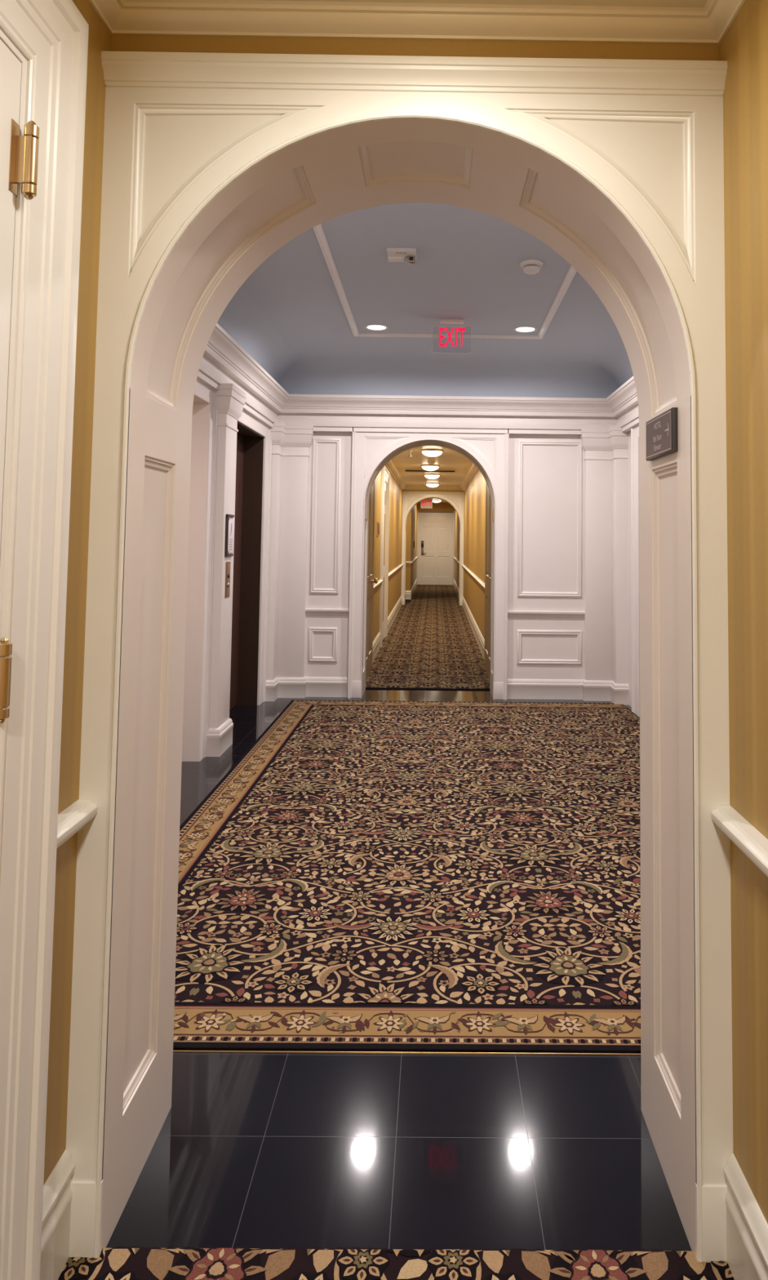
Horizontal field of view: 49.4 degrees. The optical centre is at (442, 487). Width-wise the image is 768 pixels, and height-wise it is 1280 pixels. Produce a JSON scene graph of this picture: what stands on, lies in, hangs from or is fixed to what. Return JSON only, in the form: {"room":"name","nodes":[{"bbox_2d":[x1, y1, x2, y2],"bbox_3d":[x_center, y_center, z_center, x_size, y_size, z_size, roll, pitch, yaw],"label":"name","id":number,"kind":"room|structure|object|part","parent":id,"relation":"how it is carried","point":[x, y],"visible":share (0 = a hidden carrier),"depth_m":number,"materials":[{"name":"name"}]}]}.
{"room":"hotel corridor","nodes":[
{"label":"hotel corridor","id":0,"kind":"room"},
{"bbox_2d":[43,0,111,1185],"bbox_3d":[-0.779,0.135,-0.265,0.001,2.780,4.300,1,-4,0],"label":"wall","id":1,"kind":"structure","parent":0,"point":[99,37],"depth_m":1.81,"materials":[{"name":"yellow paint"}]},
{"bbox_2d":[0,0,88,1279],"bbox_3d":[-0.777,0.293,0.993,0.067,2.620,1.350,1,-4,0],"label":"door","id":2,"kind":"structure","parent":1,"relation":"in","point":[44,43],"depth_m":1.56,"materials":[{"name":"white paint"}]},
{"bbox_3d":[-0.761,-0.597,1.502,0.034,0.130,0.028,1,-4,0],"label":"hinge plate","id":3,"kind":"part","parent":2,"relation":"part of","materials":[{"name":"gold metal"}]},
{"bbox_2d":[40,1149,75,1279],"bbox_3d":[-0.800,1.532,1.685,0.021,0.231,0.194,1,-4,0],"label":"baseboard","id":4,"kind":"structure","parent":1,"relation":"attached to","point":[57,1191],"depth_m":1.71,"materials":[{"name":"beige paint"}]},
{"bbox_2d":[56,799,97,848],"bbox_3d":[-0.780,0.713,1.735,0.042,0.063,0.194,1,-4,0],"label":"trim","id":5,"kind":"structure","parent":1,"relation":"attached to","point":[74,817],"depth_m":1.75,"materials":[{"name":"beige paint"}]},
{"bbox_2d":[372,465,403,642],"bbox_3d":[-0.898,1.030,14.295,0.001,2.780,11.323,1,-4,0],"label":"wall","id":6,"kind":"structure","parent":0,"point":[395,541],"depth_m":14.56,"materials":[{"name":"yellow paint"}]},
{"bbox_2d":[365,480,377,681],"bbox_3d":[-0.790,0.885,9.277,0.118,2.444,1.200,1,-4,0],"label":"door","id":7,"kind":"structure","parent":6,"relation":"in","point":[371,580],"depth_m":9.45,"materials":[{"name":"beige paint"}]},
{"bbox_3d":[-0.772,1.060,9.477,0.076,0.068,0.068,1,-4,0],"label":"knob","id":8,"kind":"part","parent":7,"relation":"part of","materials":[{"name":"gold metal"}]},
{"bbox_2d":[372,631,380,662],"bbox_3d":[-0.875,2.097,10.870,0.021,0.231,1.770,1,-4,0],"label":"baseboard","id":9,"kind":"structure","parent":6,"relation":"attached to","point":[376,643],"depth_m":10.89,"materials":[{"name":"beige paint"}]},
{"bbox_2d":[373,579,382,589],"bbox_3d":[-0.855,1.277,10.921,0.042,0.063,1.770,1,-4,0],"label":"trim","id":10,"kind":"structure","parent":6,"relation":"attached to","point":[380,581],"depth_m":10.88,"materials":[{"name":"beige paint"}]},
{"bbox_2d":[377,522,379,535],"bbox_3d":[-0.859,0.553,11.171,0.020,0.180,0.220,1,-4,0],"label":"wall plaque","id":11,"kind":"object","parent":6,"relation":"attached to","point":[378,523],"visible":1,"depth_m":11.06,"materials":[{"name":"gold metal"}]},
{"bbox_2d":[379,465,390,647],"bbox_3d":[-0.873,1.010,12.495,0.063,2.600,1.340,1,-4,0],"label":"door","id":12,"kind":"structure","parent":6,"relation":"in","point":[385,484],"depth_m":12.79,"materials":[{"name":"white paint"}]},
{"bbox_2d":[387,595,402,631],"bbox_3d":[-0.918,2.426,16.230,0.021,0.231,6.290,1,-4,0],"label":"baseboard","id":13,"kind":"structure","parent":6,"relation":"attached to","point":[396,609],"depth_m":15.85,"materials":[{"name":"beige paint"}]},
{"bbox_2d":[388,563,403,577],"bbox_3d":[-0.898,1.607,16.280,0.042,0.063,6.290,1,-4,0],"label":"trim","id":14,"kind":"structure","parent":6,"relation":"attached to","point":[397,568],"depth_m":15.67,"materials":[{"name":"beige paint"}]},
{"bbox_2d":[104,593,691,1253],"bbox_3d":[-0.183,2.344,12.879,12.000,0.001,31.200,1,-4,0],"label":"floor","id":15,"kind":"structure","parent":0,"point":[251,1150],"depth_m":2.11,"materials":[{"name":"black tile"}]},
{"bbox_2d":[57,1245,734,1279],"bbox_3d":[-0.075,1.523,-0.337,1.436,0.017,4.296,1,-4,0],"label":"carpet","id":16,"kind":"object","parent":15,"relation":"on","point":[119,1263],"visible":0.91,"depth_m":1.76,"materials":[{"name":"multicoloured carpet"}]},
{"bbox_2d":[106,1248,692,1252],"bbox_3d":[-0.093,1.663,1.813,1.278,0.004,0.004,1,-4,0],"label":"trim","id":17,"kind":"structure","parent":15,"relation":"on","point":[162,1248],"depth_m":1.82,"materials":[{"name":"gold metal"}]},
{"bbox_2d":[173,699,640,1053],"bbox_3d":[0.169,1.871,5.222,3.150,0.012,5.410,1,-4,0],"label":"area rug","id":18,"kind":"object","parent":15,"relation":"on","point":[366,875],"visible":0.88,"depth_m":3.72,"materials":[{"name":"carpet"}]},
{"bbox_2d":[173,1050,640,1054],"bbox_3d":[0.194,1.709,2.514,3.145,0.004,0.004,1,-4,0],"label":"trim","id":19,"kind":"structure","parent":15,"relation":"on","point":[173,1051],"depth_m":2.51,"materials":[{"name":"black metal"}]},
{"bbox_2d":[405,577,417,599],"bbox_3d":[-1.645,2.928,24.509,1.661,0.231,6.851,1,-4,0],"label":"baseboard","id":20,"kind":"structure","parent":15,"relation":"on","point":[409,594],"depth_m":21.68,"materials":[{"name":"beige paint"}]},
{"bbox_2d":[365,584,489,690],"bbox_3d":[-0.937,2.658,18.241,2.950,0.016,19.418,1,-4,0],"label":"carpet","id":21,"kind":"object","parent":15,"relation":"on","point":[431,643],"visible":0.99,"depth_m":11.52,"materials":[{"name":"brown carpet"}]},
{"bbox_2d":[405,510,411,591],"bbox_3d":[-1.614,1.447,21.189,1.640,2.780,0.001,1,-4,0],"label":"wall","id":22,"kind":"structure","parent":0,"point":[409,517],"depth_m":21.18,"materials":[{"name":"yellow paint"}]},
{"bbox_2d":[410,503,417,589],"bbox_3d":[-0.821,1.667,24.613,0.001,2.780,6.850,1,-4,0],"label":"wall","id":23,"kind":"structure","parent":0,"point":[414,510],"depth_m":23.95,"materials":[{"name":"paint"}]},
{"bbox_2d":[405,555,417,564],"bbox_3d":[-1.625,2.108,24.549,1.682,0.063,6.872,1,-4,0],"label":"trim","id":24,"kind":"structure","parent":23,"relation":"attached to","point":[416,557],"depth_m":21.15,"materials":[{"name":"beige paint"}]},
{"bbox_2d":[110,34,719,60],"bbox_3d":[-0.062,-1.002,1.963,1.440,0.220,0.001,1,-4,0],"label":"wall","id":25,"kind":"structure","parent":0,"point":[118,42],"depth_m":1.97,"materials":[{"name":"paint"}]},
{"bbox_2d":[192,202,639,416],"bbox_3d":[0.085,0.221,2.359,3.530,2.950,0.001,1,-4,0],"label":"wall","id":26,"kind":"structure","parent":0,"point":[404,202],"depth_m":2.41,"materials":[{"name":"white paint"}]},
{"bbox_2d":[66,50,733,1262],"bbox_3d":[-0.079,0.348,2.090,1.494,2.660,0.518,1,-4,0],"label":"archway","id":27,"kind":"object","parent":26,"relation":"attached to","point":[213,163],"depth_m":1.94,"materials":[{"name":"beige paint"}]},
{"bbox_3d":[-0.731,0.688,2.068,0.016,1.525,0.240,1,-4,0],"label":"lining panel","id":28,"kind":"part","parent":27,"relation":"part of","materials":[{"name":"paint"}]},
{"bbox_3d":[-0.499,-0.688,1.930,0.476,0.449,0.016,1,-4,0],"label":"spandrel panel","id":29,"kind":"part","parent":27,"relation":"part of","materials":[{"name":"beige paint"}]},
{"bbox_3d":[-0.535,-0.501,2.143,0.380,0.583,0.240,1,-4,0],"label":"lining panel","id":30,"kind":"part","parent":27,"relation":"part of","materials":[{"name":"paint"}]},
{"bbox_3d":[-0.062,-0.959,1.937,1.494,0.070,0.051,1,-4,0],"label":"cornice","id":31,"kind":"part","parent":27,"relation":"part of","materials":[{"name":"beige paint"}]},
{"bbox_3d":[-0.066,-0.846,2.167,0.292,0.033,0.240,1,-4,0],"label":"lining panel","id":32,"kind":"part","parent":27,"relation":"part of","materials":[{"name":"paint"}]},
{"bbox_3d":[0.396,-0.490,2.149,0.380,0.583,0.240,1,-4,0],"label":"lining panel","id":33,"kind":"part","parent":27,"relation":"part of","materials":[{"name":"paint"}]},
{"bbox_3d":[0.367,-0.678,1.936,0.476,0.449,0.016,1,-4,0],"label":"spandrel panel","id":34,"kind":"part","parent":27,"relation":"part of","materials":[{"name":"beige paint"}]},
{"bbox_3d":[0.565,0.703,2.077,0.016,1.525,0.240,1,-4,0],"label":"lining panel","id":35,"kind":"part","parent":27,"relation":"part of","materials":[{"name":"paint"}]},
{"bbox_2d":[645,407,678,461],"bbox_3d":[0.559,-0.133,2.127,0.015,0.106,0.250,1,-4,0],"label":"wall sign","id":36,"kind":"object","parent":26,"relation":"attached to","point":[661,431],"visible":1,"depth_m":2.09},
{"bbox_2d":[217,202,633,398],"bbox_3d":[0.081,-1.255,5.391,3.490,0.400,5.873,1,-4,0],"label":"ceiling","id":37,"kind":"structure","parent":0,"point":[289,315],"depth_m":6.55,"materials":[{"name":"grey paint"}]},
{"bbox_2d":[364,324,388,330],"bbox_3d":[-0.555,-1.358,7.042,0.198,0.007,0.198,1,-4,0],"label":"recessed light","id":38,"kind":"object","parent":37,"relation":"in","point":[371,326],"visible":1,"depth_m":7.03,"materials":[{"name":"white plastic"}]},
{"bbox_2d":[386,248,416,264],"bbox_3d":[-0.253,-1.440,5.196,0.180,0.062,0.150,1,-4,0],"label":"fire alarm strobe","id":39,"kind":"object","parent":37,"relation":"attached to","point":[394,255],"visible":1,"depth_m":5.18,"materials":[{"name":"white plastic"}]},
{"bbox_2d":[387,256,405,262],"bbox_3d":[-0.287,-1.439,5.239,0.108,0.020,0.054,1,-4,0],"label":"grille","id":40,"kind":"object","parent":39,"relation":"attached to","point":[391,259],"depth_m":5.21,"materials":[{"name":"white plastic"}]},
{"bbox_2d":[197,323,639,435],"bbox_3d":[0.076,-0.894,5.369,3.490,0.346,5.873,1,-4,0],"label":"trim","id":41,"kind":"structure","parent":37,"relation":"attached to","point":[224,361],"depth_m":8.17,"materials":[{"name":"white paint"}]},
{"bbox_2d":[312,223,577,338],"bbox_3d":[0.069,-1.452,5.245,1.662,0.027,4.142,1,-4,0],"label":"trim","id":42,"kind":"structure","parent":37,"relation":"attached to","point":[318,230],"depth_m":6.37,"materials":[{"name":"white paint"}]},
{"bbox_2d":[431,319,471,353],"bbox_3d":[0.080,-1.232,6.789,0.325,0.275,0.061,1,-4,0],"label":"exit sign","id":43,"kind":"object","parent":37,"relation":"hanging from","point":[442,321],"visible":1,"depth_m":6.78,"materials":[{"name":"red plastic"}]},
{"bbox_2d":[513,325,537,332],"bbox_3d":[0.704,-1.343,7.052,0.198,0.007,0.198,1,-4,0],"label":"recessed light","id":44,"kind":"object","parent":37,"relation":"in","point":[525,328],"visible":1,"depth_m":7.05,"materials":[{"name":"white plastic"}]},
{"bbox_2d":[520,259,543,274],"bbox_3d":[0.578,-1.417,5.372,0.152,0.067,0.152,1,-4,0],"label":"smoke detector","id":45,"kind":"object","parent":37,"relation":"attached to","point":[530,266],"visible":1,"depth_m":5.33,"materials":[{"name":"white plastic"}]},
{"bbox_2d":[392,445,471,486],"bbox_3d":[-0.160,-0.363,14.147,1.440,0.001,10.843,1,-4,0],"label":"ceiling","id":46,"kind":"structure","parent":0,"point":[449,460],"depth_m":13.96,"materials":[{"name":"beige paint"}]},
{"bbox_2d":[407,450,413,457],"bbox_3d":[-0.450,-0.473,11.648,0.080,0.095,0.080,1,-4,0],"label":"sprinkler","id":47,"kind":"object","parent":46,"relation":"attached to","point":[410,451],"visible":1,"depth_m":11.63,"materials":[{"name":"gold metal"}]},
{"bbox_2d":[404,469,455,472],"bbox_3d":[-0.217,-0.296,14.953,0.900,0.035,0.185,1,-4,0],"label":"ceiling vent","id":48,"kind":"object","parent":46,"relation":"in","point":[406,470],"visible":0.89,"depth_m":14.86,"materials":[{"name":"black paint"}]},
{"bbox_2d":[421,464,439,471],"bbox_3d":[-0.199,-0.330,13.945,0.316,0.092,0.316,1,-4,0],"label":"ceiling light","id":49,"kind":"object","parent":46,"relation":"attached to","point":[427,467],"visible":1,"depth_m":13.84,"materials":[{"name":"white glass"}]},
{"bbox_2d":[385,458,477,491],"bbox_3d":[-0.161,-0.308,14.142,1.440,0.110,10.841,1,-4,0],"label":"trim","id":50,"kind":"structure","parent":46,"relation":"attached to","point":[391,466],"depth_m":17.59,"materials":[{"name":"beige paint"}]},
{"bbox_2d":[427,461,435,464],"bbox_3d":[-0.173,-0.396,13.248,0.120,0.045,0.120,1,-4,0],"label":"smoke detector","id":51,"kind":"object","parent":46,"relation":"attached to","point":[428,462],"visible":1,"depth_m":13.20,"materials":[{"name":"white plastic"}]},
{"bbox_2d":[423,473,439,479],"bbox_3d":[-0.194,-0.213,15.842,0.316,0.092,0.316,1,-4,0],"label":"ceiling light","id":52,"kind":"object","parent":46,"relation":"attached to","point":[431,476],"visible":1,"depth_m":15.74,"materials":[{"name":"white glass"}]},
{"bbox_2d":[421,448,443,457],"bbox_3d":[-0.139,-0.477,11.550,0.316,0.092,0.316,1,-4,0],"label":"ceiling light","id":53,"kind":"object","parent":46,"relation":"attached to","point":[428,452],"visible":1,"depth_m":11.45,"materials":[{"name":"white glass"}]},
{"bbox_2d":[425,482,439,487],"bbox_3d":[-0.215,-0.053,18.437,0.316,0.092,0.316,1,-4,0],"label":"ceiling light","id":54,"kind":"object","parent":46,"relation":"attached to","point":[429,484],"visible":1,"depth_m":18.33,"materials":[{"name":"white glass"}]},
{"bbox_2d":[417,502,454,511],"bbox_3d":[-0.219,1.884,28.036,1.260,2.780,0.001,1,-4,0],"label":"wall","id":55,"kind":"structure","parent":0,"point":[437,507],"depth_m":28.11,"materials":[{"name":"paint"}]},
{"bbox_2d":[416,510,454,585],"bbox_3d":[-0.221,2.022,27.993,1.340,2.500,0.090,1,-4,0],"label":"door","id":56,"kind":"structure","parent":55,"relation":"in","point":[435,531],"depth_m":28.02,"materials":[{"name":"white paint"}]},
{"bbox_2d":[430,497,447,502],"bbox_3d":[-0.990,0.239,24.073,2.900,0.001,8.100,1,-4,0],"label":"ceiling","id":57,"kind":"structure","parent":0,"point":[442,500],"depth_m":26.86,"materials":[{"name":"beige paint"}]},
{"bbox_2d":[420,498,432,508],"bbox_3d":[-0.377,0.254,20.139,0.285,0.500,0.062,1,-4,0],"label":"exit sign","id":58,"kind":"object","parent":57,"relation":"hanging from","point":[428,503],"visible":0.77,"depth_m":20.10,"materials":[{"name":"white plastic"}]},
{"bbox_2d":[432,499,441,502],"bbox_3d":[-0.189,0.426,26.223,0.347,0.092,0.347,1,-4,0],"label":"ceiling light","id":59,"kind":"object","parent":57,"relation":"attached to","point":[433,500],"visible":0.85,"depth_m":26.10,"materials":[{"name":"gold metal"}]},
{"bbox_2d":[304,431,584,679],"bbox_3d":[0.038,0.582,8.220,3.530,2.950,0.001,1,-4,0],"label":"wall","id":60,"kind":"structure","parent":0,"point":[549,543],"depth_m":8.22,"materials":[{"name":"white paint"}]},
{"bbox_2d":[276,424,314,697],"bbox_3d":[-1.464,0.705,8.148,0.362,2.660,0.115,1,-4,0],"label":"trim","id":61,"kind":"structure","parent":60,"relation":"attached to","point":[292,682],"depth_m":8.14,"materials":[{"name":"white paint"}]},
{"bbox_2d":[308,626,337,662],"bbox_3d":[-1.168,1.537,8.143,0.284,0.337,0.017,1,-4,0],"label":"trim","id":62,"kind":"structure","parent":60,"relation":"attached to","point":[312,630],"depth_m":8.14,"materials":[{"name":"white paint"}]},
{"bbox_2d":[309,438,341,593],"bbox_3d":[-1.154,0.274,8.221,0.284,1.538,0.017,1,-4,0],"label":"trim","id":63,"kind":"structure","parent":60,"relation":"attached to","point":[315,441],"depth_m":8.22,"materials":[{"name":"white paint"}]},
{"bbox_2d":[305,676,347,697],"bbox_3d":[-1.133,1.944,8.116,0.430,0.191,0.023,1,-4,0],"label":"baseboard","id":64,"kind":"structure","parent":60,"relation":"attached to","point":[316,686],"depth_m":8.11,"materials":[{"name":"white paint"}]},
{"bbox_2d":[305,608,349,615],"bbox_3d":[-1.125,1.218,8.154,0.430,0.065,0.036,1,-4,0],"label":"trim","id":65,"kind":"structure","parent":60,"relation":"attached to","point":[321,611],"depth_m":8.15,"materials":[{"name":"white paint"}]},
{"bbox_2d":[347,428,509,699],"bbox_3d":[-0.131,0.737,8.395,1.550,2.657,0.503,1,-4,0],"label":"trim","id":66,"kind":"structure","parent":60,"relation":"attached to","point":[489,452],"depth_m":8.20,"materials":[{"name":"white paint"}]},
{"bbox_3d":[-0.782,1.075,8.366,0.016,1.525,0.240,1,-4,0],"label":"lining panel","id":67,"kind":"part","parent":66,"relation":"part of","materials":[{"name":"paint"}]},
{"bbox_3d":[-0.586,-0.114,8.440,0.380,0.583,0.240,1,-4,0],"label":"lining panel","id":68,"kind":"part","parent":66,"relation":"part of","materials":[{"name":"paint"}]},
{"bbox_3d":[-0.550,-0.301,8.228,0.476,0.449,0.016,1,-4,0],"label":"spandrel panel","id":69,"kind":"part","parent":66,"relation":"part of","materials":[{"name":"white paint"}]},
{"bbox_3d":[-0.117,-0.458,8.465,0.292,0.033,0.240,1,-4,0],"label":"lining panel","id":70,"kind":"part","parent":66,"relation":"part of","materials":[{"name":"paint"}]},
{"bbox_3d":[0.316,-0.291,8.234,0.476,0.449,0.016,1,-4,0],"label":"spandrel panel","id":71,"kind":"part","parent":66,"relation":"part of","materials":[{"name":"white paint"}]},
{"bbox_3d":[0.345,-0.103,8.447,0.380,0.583,0.240,1,-4,0],"label":"lining panel","id":72,"kind":"part","parent":66,"relation":"part of","materials":[{"name":"paint"}]},
{"bbox_3d":[0.513,1.090,8.375,0.016,1.525,0.240,1,-4,0],"label":"lining panel","id":73,"kind":"part","parent":66,"relation":"part of","materials":[{"name":"paint"}]},
{"bbox_2d":[484,481,493,679],"bbox_3d":[0.532,0.897,9.234,0.078,2.444,1.765,1,-4,0],"label":"door","id":74,"kind":"structure","parent":60,"relation":"in","point":[488,501],"depth_m":9.58,"materials":[{"name":"beige paint"}]},
{"bbox_2d":[506,679,583,699],"bbox_3d":[1.012,1.970,8.131,0.760,0.191,0.023,1,-4,0],"label":"baseboard","id":75,"kind":"structure","parent":60,"relation":"attached to","point":[535,689],"depth_m":8.12,"materials":[{"name":"white paint"}]},
{"bbox_2d":[507,610,585,617],"bbox_3d":[1.020,1.244,8.170,0.760,0.065,0.036,1,-4,0],"label":"trim","id":76,"kind":"structure","parent":60,"relation":"attached to","point":[548,614],"depth_m":8.16,"materials":[{"name":"white paint"}]},
{"bbox_2d":[516,629,582,665],"bbox_3d":[1.053,1.566,8.160,0.640,0.335,0.017,1,-4,0],"label":"trim","id":77,"kind":"structure","parent":60,"relation":"attached to","point":[520,633],"depth_m":8.16,"materials":[{"name":"white paint"}]},
{"bbox_2d":[517,440,582,597],"bbox_3d":[1.068,0.304,8.237,0.640,1.550,0.017,1,-4,0],"label":"trim","id":78,"kind":"structure","parent":60,"relation":"attached to","point":[521,442],"depth_m":8.23,"materials":[{"name":"white paint"}]},
{"bbox_2d":[580,428,612,701],"bbox_3d":[1.537,0.741,8.170,0.362,2.660,0.115,1,-4,0],"label":"trim","id":79,"kind":"structure","parent":60,"relation":"attached to","point":[597,679],"depth_m":8.16,"materials":[{"name":"white paint"}]},
{"bbox_2d":[453,509,459,589],"bbox_3d":[0.443,1.643,23.999,0.001,2.780,8.100,1,-4,0],"label":"wall","id":80,"kind":"structure","parent":0,"point":[456,566],"depth_m":24.61,"materials":[{"name":"yellow paint"}]},
{"bbox_2d":[453,578,458,597],"bbox_3d":[0.418,2.915,23.910,0.021,0.231,8.080,1,-4,0],"label":"baseboard","id":81,"kind":"structure","parent":80,"relation":"attached to","point":[455,586],"depth_m":24.31,"materials":[{"name":"beige paint"}]},
{"bbox_2d":[462,468,485,639],"bbox_3d":[0.542,1.048,14.306,0.001,2.780,11.323,1,-4,0],"label":"wall","id":82,"kind":"structure","parent":0,"point":[474,505],"depth_m":13.62,"materials":[{"name":"yellow paint"}]},
{"bbox_2d":[462,595,484,658],"bbox_3d":[0.515,2.332,14.439,0.021,0.231,9.900,1,-4,0],"label":"baseboard","id":83,"kind":"structure","parent":82,"relation":"attached to","point":[480,640],"depth_m":13.24,"materials":[{"name":"beige paint"}]},
{"bbox_2d":[462,564,484,588],"bbox_3d":[0.514,1.513,14.489,0.042,0.063,9.900,1,-4,0],"label":"trim","id":84,"kind":"structure","parent":82,"relation":"attached to","point":[482,584],"depth_m":13.18,"materials":[{"name":"beige paint"}]},
{"bbox_2d":[256,0,707,7],"bbox_3d":[-0.044,-1.244,-0.174,1.440,0.001,4.300,1,-4,0],"label":"ceiling","id":85,"kind":"structure","parent":0,"point":[660,3],"depth_m":1.91,"materials":[{"name":"beige paint"}]},
{"bbox_2d":[88,0,745,44],"bbox_3d":[-0.044,-1.218,-0.177,1.440,0.052,4.298,1,-4,0],"label":"trim","id":86,"kind":"structure","parent":85,"relation":"attached to","point":[709,24],"depth_m":1.94,"materials":[{"name":"beige paint"}]},
{"bbox_2d":[627,431,631,706],"bbox_3d":[1.806,0.422,5.302,0.001,2.950,5.873,1,-4,0],"label":"wall","id":87,"kind":"structure","parent":0,"point":[629,604],"depth_m":7.92,"materials":[{"name":"white paint"}]},
{"bbox_2d":[608,426,628,705],"bbox_3d":[1.702,0.739,8.107,0.170,2.660,0.345,1,-4,0],"label":"trim","id":88,"kind":"structure","parent":87,"relation":"attached to","point":[618,439],"depth_m":8.00,"materials":[{"name":"white paint"}]},
{"bbox_2d":[631,424,639,716],"bbox_3d":[1.816,0.652,6.813,0.153,2.677,1.630,1,-4,0],"label":"trim","id":89,"kind":"structure","parent":87,"relation":"attached to","point":[635,587],"depth_m":7.53,"materials":[{"name":"white paint"}]},
{"bbox_2d":[720,0,767,1223],"bbox_3d":[0.660,0.152,-0.254,0.001,2.780,4.300,1,-4,0],"label":"wall","id":90,"kind":"structure","parent":0,"point":[744,46],"depth_m":1.76,"materials":[{"name":"yellow paint"}]},
{"bbox_2d":[711,805,767,877],"bbox_3d":[0.634,0.604,-0.293,0.042,0.063,4.279,1,-4,0],"label":"trim","id":91,"kind":"structure","parent":90,"relation":"attached to","point":[748,838],"depth_m":1.69,"materials":[{"name":"beige paint"}]},
{"bbox_2d":[724,1153,767,1279],"bbox_3d":[0.635,1.423,-0.343,0.021,0.231,4.279,1,-4,0],"label":"baseboard","id":92,"kind":"structure","parent":90,"relation":"attached to","point":[747,1227],"depth_m":1.69,"materials":[{"name":"beige paint"}]},
{"label":"wall","id":93,"kind":"structure","parent":0,"visible":0},
{"bbox_2d":[182,378,217,761],"bbox_3d":[-1.707,0.523,5.039,0.153,2.637,1.850,1,-4,0],"label":"trim","id":94,"kind":"structure","parent":93,"relation":"attached to","point":[197,662],"depth_m":5.83,"materials":[{"name":"white paint"}]},
{"bbox_2d":[206,382,246,756],"bbox_3d":[-1.612,0.579,6.128,0.170,2.660,0.430,1,-4,0],"label":"trim","id":95,"kind":"structure","parent":93,"relation":"attached to","point":[230,399],"depth_m":6.01,"materials":[{"name":"white paint"}]},
{"bbox_2d":[224,561,231,597],"bbox_3d":[-1.571,0.674,6.110,0.014,0.260,0.125,1,-4,0],"label":"panel","id":96,"kind":"object","parent":93,"relation":"attached to","point":[228,563],"visible":1,"depth_m":6.09,"materials":[{"name":"brown metal"}]},
{"bbox_2d":[224,514,234,556],"bbox_3d":[-1.567,0.352,6.147,0.016,0.308,0.230,1,-4,0],"label":"framed notice","id":97,"kind":"object","parent":93,"relation":"attached to","point":[229,522],"visible":1,"depth_m":6.12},
{"bbox_2d":[229,422,263,710],"bbox_3d":[-1.800,0.716,7.130,0.222,2.507,1.290,1,-4,0],"label":"door","id":98,"kind":"structure","parent":93,"relation":"in","point":[250,444],"depth_m":7.72,"materials":[{"name":"brown wood"}]},
{"bbox_3d":[-1.895,0.732,7.452,0.038,2.503,0.643,1,-4,0],"label":"panel","id":99,"kind":"part","parent":98,"relation":"part of","materials":[{"name":"brown metal"}]},
{"bbox_2d":[237,409,271,705],"bbox_3d":[-1.769,0.631,7.136,0.243,2.677,1.630,1,-4,0],"label":"trim","id":100,"kind":"structure","parent":93,"relation":"attached to","point":[246,420],"depth_m":7.81,"materials":[{"name":"white paint"}]},
{"bbox_2d":[265,422,286,701],"bbox_3d":[-1.628,0.699,8.082,0.170,2.660,0.345,1,-4,0],"label":"trim","id":101,"kind":"structure","parent":93,"relation":"attached to","point":[278,431],"depth_m":7.99,"materials":[{"name":"white paint"}]},
{"label":"wall","id":102,"kind":"structure","parent":0,"visible":0},
{"bbox_2d":[401,491,464,605],"bbox_3d":[-0.222,1.430,19.683,1.494,2.660,0.531,1,-4,0],"label":"trim","id":103,"kind":"structure","parent":102,"relation":"attached to","point":[410,499],"depth_m":19.50,"materials":[{"name":"beige paint"}]},
{"bbox_3d":[-0.874,1.769,19.660,0.016,1.525,0.253,1,-4,0],"label":"lining panel","id":104,"kind":"part","parent":103,"relation":"part of","materials":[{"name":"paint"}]},
{"bbox_3d":[-0.642,0.393,19.516,0.476,0.449,0.016,1,-4,0],"label":"spandrel panel","id":105,"kind":"part","parent":103,"relation":"part of","materials":[{"name":"beige paint"}]},
{"bbox_3d":[-0.205,0.123,19.523,1.494,0.070,0.051,1,-4,0],"label":"cornice","id":106,"kind":"part","parent":103,"relation":"part of","materials":[{"name":"beige paint"}]},
{"bbox_3d":[0.225,0.403,19.523,0.476,0.449,0.016,1,-4,0],"label":"spandrel panel","id":107,"kind":"part","parent":103,"relation":"part of","materials":[{"name":"beige paint"}]},
{"bbox_3d":[0.422,1.785,19.670,0.016,1.525,0.253,1,-4,0],"label":"lining panel","id":108,"kind":"part","parent":103,"relation":"part of","materials":[{"name":"paint"}]}
]}

